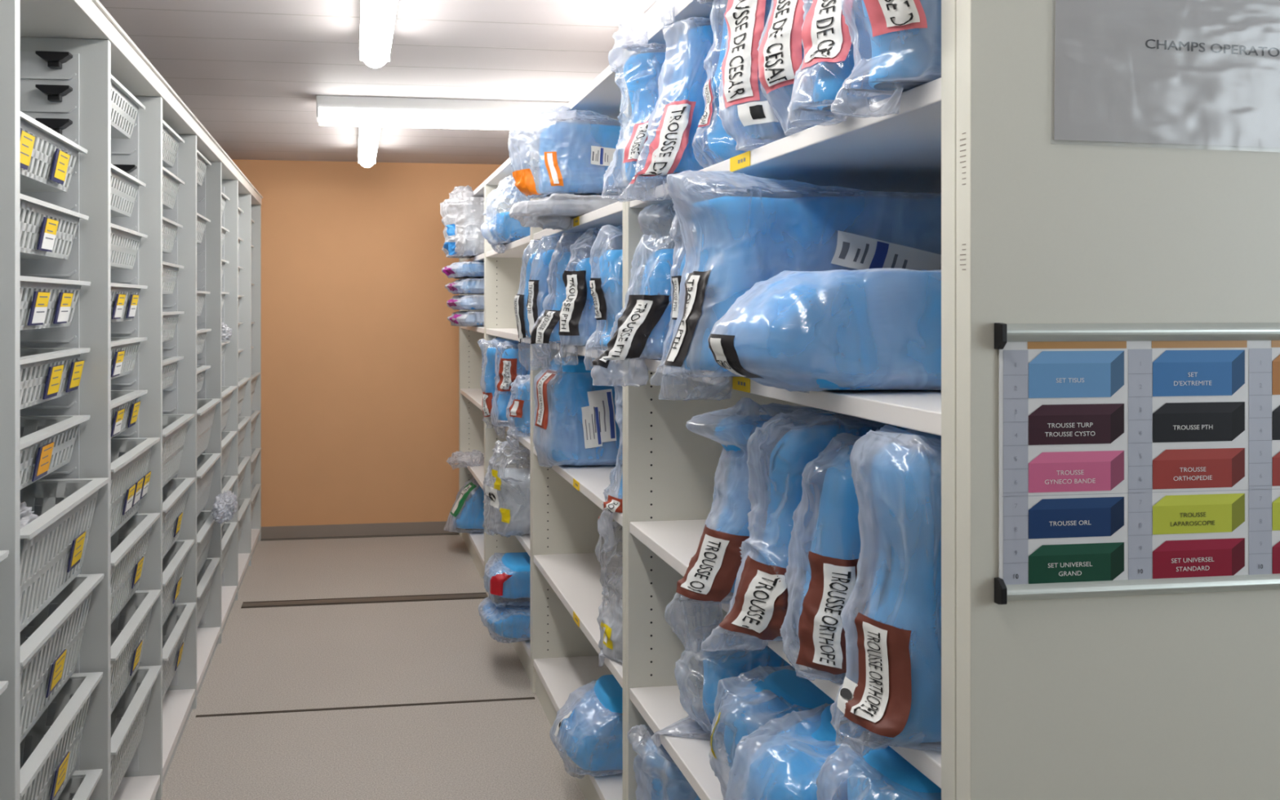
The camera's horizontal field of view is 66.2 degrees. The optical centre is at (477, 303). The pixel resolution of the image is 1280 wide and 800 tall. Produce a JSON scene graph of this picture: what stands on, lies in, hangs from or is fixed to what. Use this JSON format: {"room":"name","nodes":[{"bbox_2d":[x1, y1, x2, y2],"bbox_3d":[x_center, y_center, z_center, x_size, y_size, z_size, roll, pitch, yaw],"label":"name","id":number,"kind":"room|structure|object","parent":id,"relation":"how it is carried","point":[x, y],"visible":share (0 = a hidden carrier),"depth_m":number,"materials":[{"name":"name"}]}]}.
{"room":"hospital supply storeroom","nodes":[
{"label":"hospital supply storeroom","id":0,"kind":"room"},
{"bbox_2d":[231,159,501,526],"bbox_3d":[-0.247,0.282,6.130,4.000,2.336,0.100,0,0,-7],"label":"wall","id":1,"kind":"structure","parent":0,"point":[360,346],"depth_m":6.01,"materials":[{"name":"paint"}]},
{"bbox_2d":[260,533,458,541],"bbox_3d":[-0.725,1.448,5.983,1.220,0.004,0.033,0,0,-7],"label":"trim","id":2,"kind":"structure","parent":1,"relation":"attached to","point":[436,534],"depth_m":5.97,"materials":[{"name":"grey metal"}]},
{"bbox_2d":[261,521,458,538],"bbox_3d":[-0.729,1.413,6.008,1.260,0.075,0.016,0,0,-7],"label":"baseboard","id":3,"kind":"structure","parent":1,"relation":"attached to","point":[422,527],"depth_m":6.00,"materials":[{"name":"beige"}]},
{"bbox_2d":[156,534,586,799],"bbox_3d":[0.321,1.500,1.787,4.000,0.100,8.860,0,0,-7],"label":"floor","id":4,"kind":"structure","parent":0,"point":[320,656],"depth_m":3.55,"materials":[{"name":"laminate"}]},
{"bbox_2d":[0,0,262,799],"bbox_3d":[-1.300,0.398,3.403,0.612,2.105,5.000,0,0,-7],"label":"shelving unit","id":5,"kind":"object","parent":4,"relation":"on","point":[59,59],"visible":0.48,"depth_m":2.25,"materials":[{"name":"white metal"}]},
{"bbox_2d":[20,111,87,191],"bbox_3d":[-1.056,-0.297,1.881,0.420,0.100,0.546,0,0,-7],"label":"basket","id":6,"kind":"object","parent":5,"relation":"attached to","point":[57,163],"visible":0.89,"depth_m":1.97,"materials":[{"name":"grey plastic"}]},
{"bbox_2d":[20,193,88,259],"bbox_3d":[-1.053,-0.148,1.882,0.420,0.100,0.546,0,0,-7],"label":"basket","id":7,"kind":"object","parent":5,"relation":"attached to","point":[52,216],"visible":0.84,"depth_m":1.95,"materials":[{"name":"grey plastic"}]},
{"bbox_2d":[20,414,89,489],"bbox_3d":[-1.050,0.302,1.882,0.420,0.100,0.546,0,0,-7],"label":"basket","id":8,"kind":"object","parent":5,"relation":"attached to","point":[33,468],"visible":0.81,"depth_m":1.99,"materials":[{"name":"grey plastic"}]},
{"bbox_2d":[20,347,90,409],"bbox_3d":[-1.050,0.150,1.882,0.420,0.100,0.546,0,0,-7],"label":"basket","id":9,"kind":"object","parent":5,"relation":"attached to","point":[55,380],"visible":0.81,"depth_m":1.97,"materials":[{"name":"grey plastic"}]},
{"bbox_2d":[20,275,90,329],"bbox_3d":[-1.049,0.000,1.882,0.420,0.100,0.546,0,0,-7],"label":"basket","id":10,"kind":"object","parent":5,"relation":"attached to","point":[37,308],"visible":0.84,"depth_m":1.95,"materials":[{"name":"grey plastic"}]},
{"bbox_2d":[20,671,102,799],"bbox_3d":[-1.022,0.935,1.886,0.420,0.200,0.546,0,0,-7],"label":"basket","id":11,"kind":"object","parent":5,"relation":"attached to","point":[38,781],"visible":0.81,"depth_m":1.98,"materials":[{"name":"grey plastic"}]},
{"bbox_2d":[20,573,104,742],"bbox_3d":[-1.020,0.712,1.886,0.420,0.200,0.546,0,0,-7],"label":"basket","id":12,"kind":"object","parent":5,"relation":"attached to","point":[40,683],"visible":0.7,"depth_m":1.92,"materials":[{"name":"grey plastic"}]},
{"bbox_2d":[20,477,109,631],"bbox_3d":[-1.009,0.495,1.888,0.420,0.200,0.546,0,0,-7],"label":"basket","id":13,"kind":"object","parent":5,"relation":"attached to","point":[41,583],"visible":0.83,"depth_m":1.94,"materials":[{"name":"grey plastic"}]},
{"bbox_2d":[20,502,39,528],"bbox_3d":[-0.953,0.443,1.913,0.139,0.108,0.261,0,0,-7],"label":"plastic bag","id":14,"kind":"object","parent":13,"relation":"in","point":[26,513],"visible":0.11,"depth_m":1.94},
{"bbox_2d":[57,768,102,799],"bbox_3d":[-1.023,1.155,1.886,0.420,0.200,0.546,0,0,-7],"label":"basket","id":15,"kind":"object","parent":5,"relation":"attached to","point":[83,782],"visible":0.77,"depth_m":2.15,"materials":[{"name":"grey plastic"}]},
{"bbox_2d":[111,74,145,138],"bbox_3d":[-1.135,-0.520,2.491,0.420,0.100,0.546,0,0,-7],"label":"basket","id":16,"kind":"object","parent":5,"relation":"attached to","point":[128,112],"visible":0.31,"depth_m":2.62,"materials":[{"name":"grey plastic"}]},
{"bbox_2d":[111,164,146,217],"bbox_3d":[-1.134,-0.297,2.491,0.420,0.100,0.546,0,0,-7],"label":"basket","id":17,"kind":"object","parent":5,"relation":"attached to","point":[130,184],"visible":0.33,"depth_m":2.62,"materials":[{"name":"grey plastic"}]},
{"bbox_2d":[111,390,147,438],"bbox_3d":[-1.130,0.300,2.492,0.420,0.100,0.546,0,0,-7],"label":"basket","id":18,"kind":"object","parent":5,"relation":"attached to","point":[122,417],"visible":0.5,"depth_m":2.63,"materials":[{"name":"grey plastic"}]},
{"bbox_2d":[111,222,147,269],"bbox_3d":[-1.129,-0.148,2.492,0.420,0.100,0.546,0,0,-7],"label":"basket","id":19,"kind":"object","parent":5,"relation":"attached to","point":[119,234],"visible":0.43,"depth_m":2.61,"materials":[{"name":"grey plastic"}]},
{"bbox_2d":[111,337,147,379],"bbox_3d":[-1.130,0.147,2.492,0.420,0.100,0.546,0,0,-7],"label":"basket","id":20,"kind":"object","parent":5,"relation":"attached to","point":[119,359],"visible":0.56,"depth_m":2.61,"materials":[{"name":"grey plastic"}]},
{"bbox_2d":[111,282,147,322],"bbox_3d":[-1.129,-0.002,2.492,0.420,0.100,0.546,0,0,-7],"label":"basket","id":21,"kind":"object","parent":5,"relation":"attached to","point":[119,301],"visible":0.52,"depth_m":2.59,"materials":[{"name":"grey plastic"}]},
{"bbox_2d":[111,512,159,623],"bbox_3d":[-1.094,0.707,2.497,0.420,0.200,0.546,0,0,-7],"label":"basket","id":22,"kind":"object","parent":5,"relation":"attached to","point":[127,558],"visible":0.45,"depth_m":2.56,"materials":[{"name":"grey plastic"}]},
{"bbox_2d":[111,437,159,536],"bbox_3d":[-1.095,0.488,2.497,0.420,0.200,0.546,0,0,-7],"label":"basket","id":23,"kind":"object","parent":5,"relation":"attached to","point":[129,470],"visible":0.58,"depth_m":2.56,"materials":[{"name":"grey plastic"}]},
{"bbox_2d":[111,665,161,799],"bbox_3d":[-1.091,1.150,2.497,0.420,0.200,0.546,0,0,-7],"label":"basket","id":24,"kind":"object","parent":5,"relation":"attached to","point":[126,740],"visible":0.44,"depth_m":2.56,"materials":[{"name":"grey plastic"}]},
{"bbox_2d":[111,589,161,714],"bbox_3d":[-1.091,0.930,2.497,0.420,0.200,0.546,0,0,-7],"label":"basket","id":25,"kind":"object","parent":5,"relation":"attached to","point":[126,649],"visible":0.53,"depth_m":2.56,"materials":[{"name":"grey plastic"}]},
{"bbox_2d":[162,216,182,253],"bbox_3d":[-1.216,-0.226,3.111,0.420,0.100,0.546,0,0,-7],"label":"basket","id":26,"kind":"object","parent":5,"relation":"attached to","point":[170,227],"visible":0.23,"depth_m":3.26,"materials":[{"name":"grey plastic"}]},
{"bbox_2d":[162,355,183,389],"bbox_3d":[-1.213,0.236,3.111,0.420,0.100,0.546,0,0,-7],"label":"basket","id":27,"kind":"object","parent":5,"relation":"attached to","point":[169,363],"visible":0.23,"depth_m":3.26,"materials":[{"name":"grey plastic"}]},
{"bbox_2d":[162,120,184,167],"bbox_3d":[-1.210,-0.526,3.112,0.420,0.100,0.546,0,0,-7],"label":"basket","id":28,"kind":"object","parent":5,"relation":"attached to","point":[172,139],"visible":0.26,"depth_m":3.25,"materials":[{"name":"grey plastic"}]},
{"bbox_2d":[162,166,184,208],"bbox_3d":[-1.210,-0.380,3.112,0.420,0.100,0.546,0,0,-7],"label":"basket","id":29,"kind":"object","parent":5,"relation":"attached to","point":[170,188],"visible":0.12,"depth_m":3.25,"materials":[{"name":"grey plastic"}]},
{"bbox_2d":[162,261,184,293],"bbox_3d":[-1.212,-0.083,3.112,0.420,0.100,0.546,0,0,-7],"label":"basket","id":30,"kind":"object","parent":5,"relation":"attached to","point":[170,271],"visible":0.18,"depth_m":3.25,"materials":[{"name":"grey plastic"}]},
{"bbox_2d":[162,311,184,342],"bbox_3d":[-1.212,0.077,3.112,0.420,0.100,0.546,0,0,-7],"label":"basket","id":31,"kind":"object","parent":5,"relation":"attached to","point":[170,318],"visible":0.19,"depth_m":3.26,"materials":[{"name":"grey plastic"}]},
{"bbox_2d":[162,539,194,626],"bbox_3d":[-1.177,0.936,3.116,0.420,0.200,0.546,0,0,-7],"label":"basket","id":32,"kind":"object","parent":5,"relation":"attached to","point":[172,575],"visible":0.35,"depth_m":3.20,"materials":[{"name":"grey plastic"}]},
{"bbox_2d":[162,413,195,487],"bbox_3d":[-1.176,0.490,3.116,0.420,0.200,0.546,0,0,-7],"label":"basket","id":33,"kind":"object","parent":5,"relation":"attached to","point":[174,434],"visible":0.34,"depth_m":3.20,"materials":[{"name":"grey plastic"}]},
{"bbox_2d":[162,477,195,558],"bbox_3d":[-1.174,0.716,3.117,0.420,0.200,0.546,0,0,-7],"label":"basket","id":34,"kind":"object","parent":5,"relation":"attached to","point":[173,508],"visible":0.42,"depth_m":3.19,"materials":[{"name":"grey plastic"}]},
{"bbox_2d":[162,602,196,699],"bbox_3d":[-1.170,1.159,3.117,0.420,0.200,0.546,0,0,-7],"label":"basket","id":35,"kind":"object","parent":5,"relation":"attached to","point":[175,637],"visible":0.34,"depth_m":3.19,"materials":[{"name":"grey plastic"}]},
{"bbox_2d":[196,212,210,244],"bbox_3d":[-1.297,-0.300,3.756,0.420,0.100,0.546,0,0,-7],"label":"basket","id":36,"kind":"object","parent":5,"relation":"attached to","point":[202,220],"visible":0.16,"depth_m":3.93,"materials":[{"name":"grey plastic"}]},
{"bbox_2d":[196,149,211,186],"bbox_3d":[-1.295,-0.540,3.756,0.420,0.100,0.546,0,0,-7],"label":"basket","id":37,"kind":"object","parent":5,"relation":"attached to","point":[202,162],"visible":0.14,"depth_m":3.92,"materials":[{"name":"grey plastic"}]},
{"bbox_2d":[196,557,220,628],"bbox_3d":[-1.258,1.170,3.761,0.420,0.200,0.546,0,0,-7],"label":"basket","id":38,"kind":"object","parent":5,"relation":"attached to","point":[203,583],"visible":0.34,"depth_m":3.84,"materials":[{"name":"grey plastic"}]},
{"bbox_2d":[196,510,220,577],"bbox_3d":[-1.258,0.970,3.761,0.420,0.200,0.546,0,0,-7],"label":"basket","id":39,"kind":"object","parent":5,"relation":"attached to","point":[204,531],"visible":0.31,"depth_m":3.85,"materials":[{"name":"grey plastic"}]},
{"bbox_2d":[211,489,238,524],"bbox_3d":[-1.033,0.823,3.928,0.103,0.088,0.405,0,0,-7],"label":"plastic bag","id":40,"kind":"object","parent":39,"relation":"in","point":[225,516],"visible":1,"depth_m":3.88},
{"bbox_2d":[196,453,221,516],"bbox_3d":[-1.255,0.730,3.761,0.420,0.200,0.546,0,0,-7],"label":"basket","id":41,"kind":"object","parent":5,"relation":"attached to","point":[206,462],"visible":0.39,"depth_m":3.84,"materials":[{"name":"grey plastic"}]},
{"bbox_2d":[196,398,221,457],"bbox_3d":[-1.255,0.500,3.762,0.420,0.200,0.546,0,0,-7],"label":"basket","id":42,"kind":"object","parent":5,"relation":"attached to","point":[206,407],"visible":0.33,"depth_m":3.83,"materials":[{"name":"grey plastic"}]},
{"bbox_2d":[222,521,237,573],"bbox_3d":[-1.342,1.162,4.391,0.420,0.200,0.545,0,0,-7],"label":"basket","id":43,"kind":"object","parent":5,"relation":"attached to","point":[229,527],"visible":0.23,"depth_m":4.52,"materials":[{"name":"grey plastic"}]},
{"bbox_2d":[222,431,237,478],"bbox_3d":[-1.344,0.720,4.390,0.420,0.200,0.545,0,0,-7],"label":"basket","id":44,"kind":"object","parent":5,"relation":"attached to","point":[227,436],"visible":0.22,"depth_m":4.52,"materials":[{"name":"grey plastic"}]},
{"bbox_2d":[222,386,237,431],"bbox_3d":[-1.344,0.500,4.390,0.420,0.200,0.545,0,0,-7],"label":"basket","id":45,"kind":"object","parent":5,"relation":"attached to","point":[227,391],"visible":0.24,"depth_m":4.52,"materials":[{"name":"grey plastic"}]},
{"bbox_2d":[238,497,250,540],"bbox_3d":[-1.421,1.170,4.998,0.420,0.200,0.546,0,0,-7],"label":"basket","id":46,"kind":"object","parent":5,"relation":"attached to","point":[243,503],"visible":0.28,"depth_m":5.12,"materials":[{"name":"grey plastic"}]},
{"bbox_2d":[238,456,250,497],"bbox_3d":[-1.421,0.940,4.998,0.420,0.200,0.546,0,0,-7],"label":"basket","id":47,"kind":"object","parent":5,"relation":"attached to","point":[242,460],"visible":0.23,"depth_m":5.13,"materials":[{"name":"grey plastic"}]},
{"bbox_2d":[238,377,250,416],"bbox_3d":[-1.422,0.505,4.998,0.420,0.200,0.546,0,0,-7],"label":"basket","id":48,"kind":"object","parent":5,"relation":"attached to","point":[242,381],"visible":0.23,"depth_m":5.12,"materials":[{"name":"grey plastic"}]},
{"bbox_2d":[238,416,251,457],"bbox_3d":[-1.419,0.720,4.998,0.420,0.200,0.546,0,0,-7],"label":"basket","id":49,"kind":"object","parent":5,"relation":"attached to","point":[242,420],"visible":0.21,"depth_m":5.12,"materials":[{"name":"grey plastic"}]},
{"bbox_2d":[240,592,488,608],"bbox_3d":[-0.543,1.449,4.707,1.190,0.004,0.095,0,0,-7],"label":"trim","id":50,"kind":"structure","parent":4,"relation":"on","point":[472,595],"depth_m":4.70,"materials":[{"name":"grey metal"}]},
{"bbox_2d":[195,697,534,717],"bbox_3d":[-0.391,1.450,3.461,1.210,0.002,0.015,0,0,-7],"label":"trim","id":51,"kind":"structure","parent":4,"relation":"on","point":[523,698],"depth_m":3.46,"materials":[{"name":"brown"}]},
{"bbox_2d":[458,0,1279,799],"bbox_3d":[0.506,0.333,3.585,0.600,2.235,5.042,0,0,-7],"label":"shelving unit","id":52,"kind":"object","parent":4,"relation":"on","point":[1175,696],"visible":0.49,"depth_m":1.08,"materials":[{"name":"white metal"}]},
{"bbox_2d":[440,185,484,257],"bbox_3d":[0.109,-0.462,5.421,0.661,0.400,0.491,0,0,-7],"label":"pack","id":53,"kind":"object","parent":52,"relation":"on","point":[463,220],"visible":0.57,"depth_m":5.23,"materials":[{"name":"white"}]},
{"bbox_2d":[444,476,484,533],"bbox_3d":[0.096,1.175,5.673,0.599,0.308,0.339,0,0,-7],"label":"pack","id":54,"kind":"object","parent":52,"relation":"on","point":[466,513],"visible":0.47,"depth_m":5.53,"materials":[{"name":"blue"}]},
{"bbox_2d":[446,448,484,469],"bbox_3d":[-0.075,0.907,5.598,0.217,0.107,0.228,0,0,-11],"label":"plastic bag","id":55,"kind":"object","parent":52,"relation":"on","point":[466,454],"visible":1,"depth_m":5.57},
{"bbox_2d":[447,311,484,326],"bbox_3d":[0.132,0.083,5.408,0.607,0.081,0.464,0,0,-7],"label":"pack","id":56,"kind":"object","parent":52,"relation":"on","point":[460,318],"visible":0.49,"depth_m":5.19,"materials":[{"name":"blue"}]},
{"bbox_2d":[446,294,484,310],"bbox_3d":[0.127,-0.006,5.403,0.606,0.082,0.456,0,0,-7],"label":"pack","id":57,"kind":"object","parent":56,"relation":"on","point":[469,302],"visible":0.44,"depth_m":5.18,"materials":[{"name":"blue"}]},
{"bbox_2d":[444,278,484,293],"bbox_3d":[0.125,-0.095,5.394,0.622,0.082,0.463,0,0,-7],"label":"pack","id":58,"kind":"object","parent":57,"relation":"on","point":[466,286],"visible":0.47,"depth_m":5.18,"materials":[{"name":"blue"}]},
{"bbox_2d":[441,261,484,278],"bbox_3d":[0.112,-0.185,5.386,0.643,0.082,0.469,0,0,-7],"label":"pack","id":59,"kind":"object","parent":58,"relation":"on","point":[469,269],"visible":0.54,"depth_m":5.18,"materials":[{"name":"blue"}]},
{"bbox_2d":[477,337,529,427],"bbox_3d":[0.269,0.374,4.572,0.548,0.428,0.210,0,0,-7],"label":"pack","id":60,"kind":"object","parent":52,"relation":"on","point":[488,380],"visible":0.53,"depth_m":4.50,"materials":[{"name":"blue plastic"}]},
{"bbox_2d":[478,595,529,643],"bbox_3d":[0.315,1.275,3.889,0.626,0.162,0.341,0,0,-7],"label":"pack","id":61,"kind":"object","parent":52,"relation":"on","point":[512,622],"visible":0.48,"depth_m":3.75},
{"bbox_2d":[483,551,529,607],"bbox_3d":[0.324,1.104,3.905,0.606,0.164,0.328,0,0,-7],"label":"pack","id":62,"kind":"object","parent":61,"relation":"on","point":[508,577],"visible":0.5,"depth_m":3.76,"materials":[{"name":"blue"}]},
{"bbox_2d":[480,175,529,253],"bbox_3d":[0.296,-0.393,4.255,0.572,0.344,0.342,0,0,-7],"label":"pack","id":63,"kind":"object","parent":52,"relation":"on","point":[504,229],"visible":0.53,"depth_m":4.16},
{"bbox_2d":[482,438,529,537],"bbox_3d":[0.313,0.766,4.044,0.589,0.405,0.402,0,0,-7],"label":"pack","id":64,"kind":"object","parent":52,"relation":"on","point":[509,497],"visible":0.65,"depth_m":3.91,"materials":[{"name":"clear"}]},
{"bbox_2d":[490,340,529,438],"bbox_3d":[0.319,0.375,4.243,0.530,0.430,0.202,0,0,-5],"label":"pack","id":65,"kind":"object","parent":52,"relation":"on","point":[509,366],"visible":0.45,"depth_m":4.17,"materials":[{"name":"blue plastic"}]},
{"bbox_2d":[506,374,529,448],"bbox_3d":[0.369,0.435,3.926,0.517,0.302,0.240,0,0,-7],"label":"pack","id":66,"kind":"object","parent":52,"relation":"on","point":[519,409],"visible":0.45,"depth_m":3.85,"materials":[{"name":"blue plastic"}]},
{"bbox_2d":[508,193,622,231],"bbox_3d":[0.419,-0.271,2.971,0.665,0.098,0.322,0,0,-7],"label":"pack","id":67,"kind":"object","parent":52,"relation":"on","point":[557,211],"visible":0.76,"depth_m":2.83},
{"bbox_2d":[507,105,622,199],"bbox_3d":[0.417,-0.468,2.978,0.656,0.284,0.259,0,0,-7],"label":"pack","id":68,"kind":"object","parent":67,"relation":"on","point":[575,158],"visible":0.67,"depth_m":2.87,"materials":[{"name":"blue plastic"}]},
{"bbox_2d":[513,239,622,370],"bbox_3d":[0.404,0.006,3.457,0.563,0.465,0.153,0,0,-7],"label":"pack","id":69,"kind":"object","parent":52,"relation":"on","point":[520,301],"visible":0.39,"depth_m":3.40,"materials":[{"name":"blue"}]},
{"bbox_2d":[526,235,622,367],"bbox_3d":[0.434,-0.006,3.274,0.549,0.442,0.143,0,0,-6],"label":"pack","id":70,"kind":"object","parent":52,"relation":"on","point":[538,290],"visible":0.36,"depth_m":3.21,"materials":[{"name":"blue"}]},
{"bbox_2d":[529,231,622,373],"bbox_3d":[0.446,-0.002,3.088,0.571,0.451,0.179,0,0,-9],"label":"pack","id":71,"kind":"object","parent":52,"relation":"on","point":[545,329],"visible":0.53,"depth_m":3.02,"materials":[{"name":"blue"}]},
{"bbox_2d":[533,355,622,467],"bbox_3d":[0.449,0.363,3.255,0.522,0.365,0.330,0,0,-7],"label":"pack","id":72,"kind":"object","parent":52,"relation":"on","point":[575,424],"visible":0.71,"depth_m":3.10,"materials":[{"name":"blue plastic"}]},
{"bbox_2d":[549,674,622,778],"bbox_3d":[0.491,1.240,2.810,0.557,0.259,0.295,0,0,-7],"label":"pack","id":73,"kind":"object","parent":52,"relation":"on","point":[591,732],"visible":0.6,"depth_m":2.70,"materials":[{"name":"blue"}]},
{"bbox_2d":[554,227,619,365],"bbox_3d":[0.491,-0.022,2.889,0.538,0.410,0.168,0,0,-9],"label":"pack","id":74,"kind":"object","parent":52,"relation":"on","point":[577,321],"visible":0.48,"depth_m":2.82,"materials":[{"name":"blue"}]},
{"bbox_2d":[583,224,622,370],"bbox_3d":[0.538,-0.017,2.618,0.518,0.395,0.190,0,0,-7],"label":"pack","id":75,"kind":"object","parent":52,"relation":"on","point":[606,290],"visible":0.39,"depth_m":2.56,"materials":[{"name":"blue"}]},
{"bbox_2d":[595,520,622,666],"bbox_3d":[0.555,0.772,2.589,0.496,0.382,0.277,0,0,-7],"label":"pack","id":76,"kind":"object","parent":52,"relation":"on","point":[611,642],"visible":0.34,"depth_m":2.54,"materials":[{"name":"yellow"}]},
{"bbox_2d":[597,365,622,551],"bbox_3d":[0.553,0.397,2.507,0.512,0.479,0.188,0,0,-7],"label":"pack","id":77,"kind":"object","parent":52,"relation":"on","point":[613,504],"visible":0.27,"depth_m":2.47,"materials":[{"name":"clear plastic"}]},
{"bbox_2d":[601,13,672,201],"bbox_3d":[0.564,-0.448,2.240,0.565,0.426,0.177,0,0,-7],"label":"pack","id":78,"kind":"object","parent":52,"relation":"on","point":[642,72],"visible":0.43,"depth_m":2.18,"materials":[{"name":"blue"}]},
{"bbox_2d":[591,203,692,386],"bbox_3d":[0.552,-0.019,2.205,0.599,0.416,0.188,0,0,-7],"label":"pack","id":79,"kind":"object","parent":52,"relation":"on","point":[643,326],"visible":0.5,"depth_m":2.14,"materials":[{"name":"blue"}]},
{"bbox_2d":[626,724,700,799],"bbox_3d":[0.599,1.177,2.215,0.500,0.389,0.287,0,0,-7],"label":"pack","id":80,"kind":"object","parent":52,"relation":"on","point":[657,776],"visible":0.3,"depth_m":2.14},
{"bbox_2d":[622,0,723,200],"bbox_3d":[0.579,-0.441,2.037,0.586,0.456,0.179,0,0,-7],"label":"pack","id":81,"kind":"object","parent":52,"relation":"on","point":[689,42],"visible":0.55,"depth_m":1.97,"materials":[{"name":"blue"}]},
{"bbox_2d":[649,189,728,385],"bbox_3d":[0.611,-0.032,1.933,0.545,0.388,0.172,0,0,-7],"label":"pack","id":82,"kind":"object","parent":52,"relation":"on","point":[675,280],"visible":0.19,"depth_m":1.90,"materials":[{"name":"blue"}]},
{"bbox_2d":[650,618,795,747],"bbox_3d":[0.620,0.834,2.111,0.490,0.247,0.241,0,0,-4],"label":"pack","id":83,"kind":"object","parent":52,"relation":"on","point":[718,664],"visible":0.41,"depth_m":2.08},
{"bbox_2d":[692,0,777,168],"bbox_3d":[0.650,-0.441,1.864,0.490,0.357,0.162,0,0,-6],"label":"pack","id":84,"kind":"object","parent":52,"relation":"on","point":[722,146],"visible":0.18,"depth_m":1.82,"materials":[{"name":"blue"}]},
{"bbox_2d":[664,397,840,652],"bbox_3d":[0.619,0.397,1.760,0.578,0.456,0.172,0,0,-9],"label":"pack","id":85,"kind":"object","parent":52,"relation":"on","point":[710,575],"visible":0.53,"depth_m":1.70,"materials":[{"name":"blue"}]},
{"bbox_2d":[718,0,809,151],"bbox_3d":[0.664,-0.426,1.667,0.506,0.328,0.167,0,0,-7],"label":"pack","id":86,"kind":"object","parent":52,"relation":"on","point":[740,85],"visible":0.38,"depth_m":1.60,"materials":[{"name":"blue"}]},
{"bbox_2d":[709,665,834,799],"bbox_3d":[0.661,0.824,1.726,0.509,0.290,0.265,0,0,-7],"label":"pack","id":87,"kind":"object","parent":52,"relation":"on","point":[775,695],"visible":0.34,"depth_m":1.70,"materials":[{"name":"blue"}]},
{"bbox_2d":[757,0,840,136],"bbox_3d":[0.685,-0.407,1.486,0.518,0.291,0.162,0,0,-7],"label":"pack","id":88,"kind":"object","parent":52,"relation":"on","point":[780,50],"visible":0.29,"depth_m":1.43,"materials":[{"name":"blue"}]},
{"bbox_2d":[658,170,941,400],"bbox_3d":[0.613,-0.029,1.710,0.604,0.397,0.273,0,0,-7],"label":"pack","id":89,"kind":"object","parent":52,"relation":"on","point":[744,242],"visible":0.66,"depth_m":1.61,"materials":[{"name":"blue plastic"}]},
{"bbox_2d":[724,702,876,799],"bbox_3d":[0.662,0.773,1.441,0.578,0.318,0.240,0,0,-7],"label":"pack","id":90,"kind":"object","parent":52,"relation":"on","point":[787,765],"visible":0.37,"depth_m":1.41},
{"bbox_2d":[701,408,909,650],"bbox_3d":[0.645,0.371,1.586,0.574,0.389,0.190,0,0,-7],"label":"pack","id":91,"kind":"object","parent":52,"relation":"on","point":[759,600],"visible":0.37,"depth_m":1.53,"materials":[{"name":"blue"}]},
{"bbox_2d":[707,268,941,393],"bbox_3d":[0.639,0.040,1.432,0.617,0.181,0.234,0,0,-7],"label":"pack","id":92,"kind":"object","parent":52,"relation":"on","point":[870,329],"visible":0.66,"depth_m":1.33,"materials":[{"name":"blue"}]},
{"bbox_2d":[787,0,893,127],"bbox_3d":[0.691,-0.369,1.333,0.546,0.252,0.156,0,0,-7],"label":"pack","id":93,"kind":"object","parent":52,"relation":"on","point":[826,39],"visible":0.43,"depth_m":1.28,"materials":[{"name":"blue"}]},
{"bbox_2d":[779,432,927,683],"bbox_3d":[0.697,0.366,1.428,0.514,0.348,0.174,0,0,-7],"label":"pack","id":94,"kind":"object","parent":52,"relation":"on","point":[830,579],"visible":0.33,"depth_m":1.37,"materials":[{"name":"blue"}]},
{"bbox_2d":[816,737,941,799],"bbox_3d":[0.702,0.750,1.230,0.556,0.365,0.211,0,0,-7],"label":"pack","id":95,"kind":"object","parent":52,"relation":"on","point":[882,773],"visible":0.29,"depth_m":1.19},
{"bbox_2d":[830,424,941,757],"bbox_3d":[0.707,0.354,1.225,0.542,0.393,0.187,0,0,-7],"label":"pack","id":96,"kind":"object","parent":52,"relation":"on","point":[896,696],"visible":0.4,"depth_m":1.16,"materials":[{"name":"blue"}]},
{"bbox_2d":[831,0,941,117],"bbox_3d":[0.703,-0.335,1.192,0.558,0.217,0.145,0,0,-7],"label":"pack","id":97,"kind":"object","parent":52,"relation":"on","point":[905,35],"visible":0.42,"depth_m":1.13,"materials":[{"name":"blue"}]},
{"bbox_2d":[994,322,1279,604],"bbox_3d":[0.798,0.173,1.073,0.476,0.305,0.014,0,0,-7],"label":"chart","id":98,"kind":"object","parent":52,"relation":"attached to","point":[1135,459],"visible":1,"depth_m":1.07,"materials":[{"name":"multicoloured paper"}]},
{"bbox_2d":[1053,0,1279,147],"bbox_3d":[0.787,-0.283,1.077,0.320,0.223,0.003,0,0,-7],"label":"paper sign","id":99,"kind":"object","parent":52,"relation":"attached to","point":[1172,72],"visible":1,"depth_m":1.08,"materials":[{"name":"white"}]},
{"bbox_2d":[98,0,656,164],"bbox_3d":[0.321,-0.936,1.787,4.000,0.100,8.860,0,0,-7],"label":"ceiling","id":100,"kind":"structure","parent":0,"point":[252,73],"depth_m":3.52,"materials":[{"name":"paint"}]},
{"bbox_2d":[358,126,381,168],"bbox_3d":[-0.550,-0.827,4.860,0.100,0.117,1.200,0,0,-7],"label":"ceiling lamp","id":101,"kind":"object","parent":100,"relation":"attached to","point":[369,136],"visible":0.55,"depth_m":4.74,"materials":[{"name":"white"}]},
{"bbox_2d":[359,0,398,68],"bbox_3d":[-0.252,-0.827,2.509,0.100,0.117,1.300,0,0,-7],"label":"ceiling lamp","id":102,"kind":"object","parent":100,"relation":"attached to","point":[377,22],"visible":1,"depth_m":2.76,"materials":[{"name":"white"}]},
{"bbox_2d":[315,95,568,130],"bbox_3d":[-0.059,-0.827,4.228,1.280,0.117,0.130,0,0,-7],"label":"ceiling lamp","id":103,"kind":"object","parent":100,"relation":"attached to","point":[331,110],"visible":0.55,"depth_m":4.15,"materials":[{"name":"white"}]},
{"bbox_2d":[319,107,533,130],"bbox_3d":[-0.059,-0.799,4.228,1.256,0.062,0.130,0,0,-7],"label":"diffuser","id":104,"kind":"object","parent":103,"relation":"attached to","point":[485,118],"depth_m":4.16,"materials":[{"name":"plastic"}]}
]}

